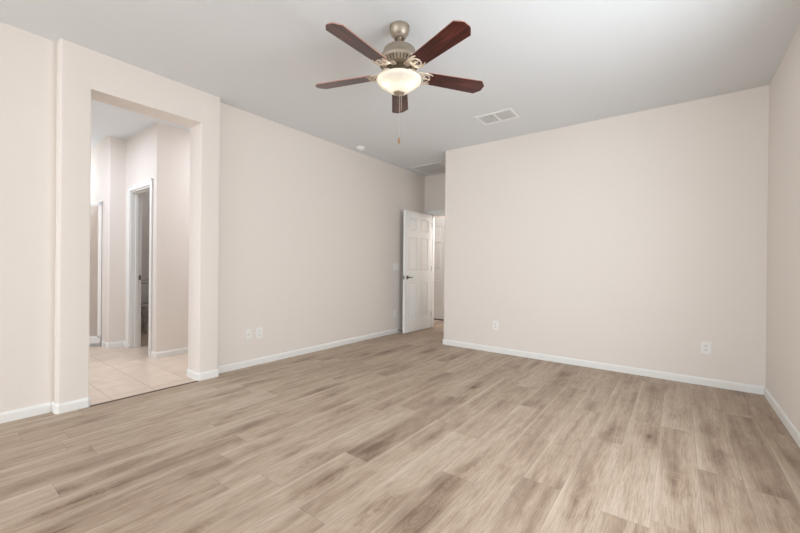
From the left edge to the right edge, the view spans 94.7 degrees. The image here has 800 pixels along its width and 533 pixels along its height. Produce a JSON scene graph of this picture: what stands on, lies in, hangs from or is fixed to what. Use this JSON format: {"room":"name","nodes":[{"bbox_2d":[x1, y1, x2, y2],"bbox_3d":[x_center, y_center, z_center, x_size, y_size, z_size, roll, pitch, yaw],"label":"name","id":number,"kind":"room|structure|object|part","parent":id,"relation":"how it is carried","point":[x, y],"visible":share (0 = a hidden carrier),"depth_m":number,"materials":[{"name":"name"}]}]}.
{"room":"empty bedroom","nodes":[
{"label":"empty bedroom","id":0,"kind":"room"},
{"bbox_2d":[90,136,125,342],"bbox_3d":[-4.290,-0.319,5.336,1.560,2.740,0.300,1,0,37],"label":"wall","id":1,"kind":"structure","parent":0,"point":[108,156],"depth_m":4.83,"materials":[{"name":"white paint"}]},
{"bbox_2d":[101,341,125,348],"bbox_3d":[-3.752,1.022,4.816,0.366,0.072,0.139,1,0,-5],"label":"baseboard","id":2,"kind":"structure","parent":1,"relation":"attached to","point":[106,345],"depth_m":4.81,"materials":[{"name":"white paint"}]},
{"bbox_2d":[141,192,149,327],"bbox_3d":[-4.423,-0.322,6.356,0.120,2.740,1.170,1,0,37],"label":"wall","id":3,"kind":"structure","parent":0,"point":[146,196],"depth_m":6.32,"materials":[{"name":"white paint"}]},
{"bbox_2d":[124,123,189,351],"bbox_3d":[-2.729,-0.302,5.256,1.030,2.740,1.690,1,0,37],"label":"wall","id":4,"kind":"structure","parent":0,"point":[160,152],"depth_m":4.42,"materials":[{"name":"white paint"}]},
{"bbox_2d":[126,178,152,356],"bbox_3d":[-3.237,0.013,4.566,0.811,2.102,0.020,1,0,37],"label":"trim","id":5,"kind":"structure","parent":4,"relation":"attached to","point":[148,182],"depth_m":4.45,"materials":[{"name":"white paint"}]},
{"bbox_2d":[151,347,187,358],"bbox_3d":[-2.369,1.036,4.969,0.108,0.072,1.703,1,0,37],"label":"baseboard","id":6,"kind":"structure","parent":4,"relation":"attached to","point":[154,355],"depth_m":4.38,"materials":[{"name":"white paint"}]},
{"bbox_2d":[0,22,424,412],"bbox_3d":[-2.896,-0.297,2.339,0.233,2.740,11.250,1,0,37],"label":"wall","id":7,"kind":"structure","parent":0,"point":[295,235],"depth_m":3.56,"materials":[{"name":"white paint"}]},
{"bbox_2d":[0,397,90,423],"bbox_3d":[-4.381,1.025,0.378,0.246,0.072,6.342,1,0,37],"label":"baseboard","id":8,"kind":"structure","parent":7,"relation":"attached to","point":[30,411],"depth_m":2.68,"materials":[{"name":"white paint"}]},
{"bbox_2d":[89,381,197,406],"bbox_3d":[-2.148,1.077,3.153,0.030,0.005,0.800,1,0,37],"label":"trim","id":9,"kind":"structure","parent":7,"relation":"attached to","point":[193,381],"depth_m":3.10,"materials":[{"name":"brown"}]},
{"bbox_2d":[245,329,251,339],"bbox_3d":[-1.634,0.734,3.974,0.015,0.118,0.074,1,0,37],"label":"wall jack","id":10,"kind":"object","parent":7,"relation":"attached to","point":[248,332],"visible":1,"depth_m":3.98,"materials":[{"name":"white plastic"}]},
{"bbox_2d":[256,327,261,338],"bbox_3d":[-1.558,0.738,4.080,0.009,0.118,0.074,1,0,37],"label":"wall outlet","id":11,"kind":"object","parent":7,"relation":"attached to","point":[258,330],"visible":1,"depth_m":4.07,"materials":[{"name":"white plastic"}]},
{"bbox_2d":[186,327,401,380],"bbox_3d":[-0.795,1.053,5.139,0.246,0.072,3.998,1,0,37],"label":"baseboard","id":12,"kind":"structure","parent":7,"relation":"attached to","point":[194,375],"depth_m":4.27,"materials":[{"name":"white paint"}]},
{"bbox_2d":[393,263,398,269],"bbox_3d":[-0.060,0.005,6.054,0.011,0.116,0.166,1,0,37],"label":"light switch","id":13,"kind":"object","parent":7,"relation":"attached to","point":[395,265],"visible":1,"depth_m":6.04,"materials":[{"name":"white plastic"}]},
{"bbox_2d":[0,319,799,532],"bbox_3d":[-2.581,1.101,2.783,8.950,0.050,12.650,1,0,37],"label":"floor","id":14,"kind":"structure","parent":0,"point":[411,432],"depth_m":2.20,"materials":[{"name":"brown wood"}]},
{"bbox_2d":[89,201,101,346],"bbox_3d":[-4.703,0.083,4.896,1.193,1.930,0.924,1,0,37],"label":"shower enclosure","id":15,"kind":"object","parent":14,"relation":"on","point":[95,211],"visible":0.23,"depth_m":4.97,"materials":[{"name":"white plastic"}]},
{"bbox_2d":[141,280,148,332],"bbox_3d":[-4.064,0.645,6.012,0.786,0.815,0.480,1,0,37],"label":"toilet","id":16,"kind":"object","parent":14,"relation":"on","point":[144,283],"visible":0.2,"depth_m":6.00,"materials":[{"name":"white ceramic"}]},
{"bbox_3d":[-4.286,0.456,6.181,0.205,0.372,0.450,1,0,37],"label":"tank","id":17,"kind":"part","parent":16,"relation":"part of","materials":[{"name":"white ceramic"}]},
{"bbox_3d":[-3.997,0.851,5.960,0.600,0.405,0.372,1,0,37],"label":"bowl","id":18,"kind":"part","parent":16,"relation":"part of","materials":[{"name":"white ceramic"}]},
{"bbox_2d":[0,0,799,175],"bbox_3d":[-2.551,-1.704,2.776,8.950,0.080,12.650,1,0,37],"label":"ceiling","id":19,"kind":"structure","parent":0,"point":[555,63],"depth_m":2.83,"materials":[{"name":"white paint"}]},
{"bbox_2d":[356,146,364,150],"bbox_3d":[-0.541,-1.627,5.093,0.124,0.041,0.124,1,0,37],"label":"smoke detector","id":20,"kind":"object","parent":19,"relation":"attached to","point":[360,148],"visible":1,"depth_m":5.05,"materials":[{"name":"white plastic"}]},
{"bbox_2d":[315,20,483,143],"bbox_3d":[-0.037,-1.235,2.473,1.231,0.804,1.175,1,0,37],"label":"ceiling fan","id":21,"kind":"object","parent":19,"relation":"hanging from","point":[399,61],"visible":1,"depth_m":2.42,"materials":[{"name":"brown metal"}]},
{"bbox_3d":[-0.398,-1.322,2.648,0.452,0.006,0.138,1,11,19],"label":"blade","id":22,"kind":"part","parent":21,"relation":"part of","materials":[{"name":"brown wood"}]},
{"bbox_3d":[-0.252,-1.319,2.183,0.138,0.006,0.452,15,8,36],"label":"blade","id":23,"kind":"part","parent":21,"relation":"part of","materials":[{"name":"brown wood"}]},
{"bbox_3d":[-0.006,-1.233,2.516,0.302,0.094,0.302,1,0,37],"label":"lamp shade","id":24,"kind":"part","parent":21,"relation":"part of","materials":[{"name":"white glass"}]},
{"bbox_3d":[-0.001,-1.319,2.930,0.138,0.006,0.452,-11,0,1],"label":"blade","id":25,"kind":"part","parent":21,"relation":"part of","materials":[{"name":"brown wood"}]},
{"bbox_3d":[0.234,-1.314,2.178,0.138,0.006,0.452,14,-8,-35],"label":"blade","id":26,"kind":"part","parent":21,"relation":"part of","materials":[{"name":"brown wood"}]},
{"bbox_3d":[0.389,-1.314,2.640,0.452,0.006,0.138,1,-11,-17],"label":"blade","id":27,"kind":"part","parent":21,"relation":"part of","materials":[{"name":"brown wood"}]},
{"bbox_2d":[409,162,444,174],"bbox_3d":[0.567,-1.633,6.161,0.610,0.010,0.580,1,0,37],"label":"ceiling vent","id":28,"kind":"object","parent":19,"relation":"in","point":[438,167],"visible":0.8,"depth_m":6.14,"materials":[{"name":"white metal"}]},
{"bbox_2d":[475,108,519,124],"bbox_3d":[1.057,-1.623,4.005,0.407,0.011,0.275,1,0,37],"label":"ceiling vent","id":29,"kind":"object","parent":19,"relation":"in","point":[506,114],"visible":1,"depth_m":3.99,"materials":[{"name":"white metal"}]},
{"bbox_2d":[424,173,444,213],"bbox_3d":[0.892,-0.266,6.454,1.047,2.740,0.120,1,0,37],"label":"wall","id":30,"kind":"structure","parent":0,"point":[434,184],"depth_m":6.59,"materials":[{"name":"white paint"}]},
{"bbox_2d":[427,209,444,214],"bbox_3d":[0.854,0.052,6.392,0.942,2.102,0.020,1,0,37],"label":"trim","id":31,"kind":"structure","parent":30,"relation":"attached to","point":[443,210],"depth_m":6.55,"materials":[{"name":"white paint"}]},
{"bbox_2d":[431,213,444,326],"bbox_3d":[0.896,0.086,6.448,0.806,2.034,0.120,1,0,37],"label":"trim","id":32,"kind":"structure","parent":30,"relation":"attached to","point":[443,214],"depth_m":6.67,"materials":[{"name":"white paint"}]},
{"bbox_2d":[402,210,431,332],"bbox_3d":[0.306,0.087,6.272,0.154,1.995,0.802,1,0,37],"label":"door","id":33,"kind":"structure","parent":32,"relation":"attached to","point":[417,231],"depth_m":6.22,"materials":[{"name":"white paint"}]},
{"bbox_2d":[444,85,768,386],"bbox_3d":[2.344,-0.246,4.685,3.402,2.740,1.197,1,0,37],"label":"wall","id":34,"kind":"structure","parent":0,"point":[637,239],"depth_m":3.91,"materials":[{"name":"white paint"}]},
{"bbox_2d":[493,321,498,329],"bbox_3d":[1.236,0.762,4.758,0.074,0.118,0.009,1,0,37],"label":"wall outlet","id":35,"kind":"object","parent":34,"relation":"attached to","point":[495,323],"visible":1,"depth_m":4.75,"materials":[{"name":"white plastic"}]},
{"bbox_2d":[701,341,710,354],"bbox_3d":[2.907,0.774,3.500,0.074,0.118,0.009,1,0,37],"label":"wall outlet","id":36,"kind":"object","parent":34,"relation":"attached to","point":[705,346],"visible":1,"depth_m":3.50,"materials":[{"name":"white plastic"}]},
{"bbox_2d":[765,25,799,431],"bbox_3d":[0.271,-0.256,-0.795,0.120,2.740,10.053,1,0,37],"label":"wall","id":37,"kind":"structure","parent":0,"point":[782,381],"depth_m":2.71,"materials":[{"name":"white paint"}]},
{"bbox_2d":[442,339,799,447],"bbox_3d":[-0.789,1.063,0.657,3.295,0.072,11.110,1,0,37],"label":"baseboard","id":38,"kind":"structure","parent":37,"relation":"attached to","point":[755,389],"depth_m":3.74,"materials":[{"name":"white paint"}]},
{"bbox_3d":[1.207,-0.265,7.332,3.100,2.740,0.118,1,0,37],"label":"wall","id":39,"kind":"structure","parent":0,"visible":0},
{"bbox_2d":[434,221,444,318],"bbox_3d":[0.618,0.068,7.688,0.752,2.000,0.095,1,0,37],"label":"door","id":40,"kind":"structure","parent":39,"relation":"in","point":[439,236],"depth_m":7.56,"materials":[{"name":"white paint"}]},
{"bbox_2d":[435,217,444,220],"bbox_3d":[0.617,0.048,7.686,0.878,2.100,0.020,1,0,37],"label":"trim","id":41,"kind":"structure","parent":39,"relation":"attached to","point":[442,218],"depth_m":7.53,"materials":[{"name":"white paint"}]}
]}

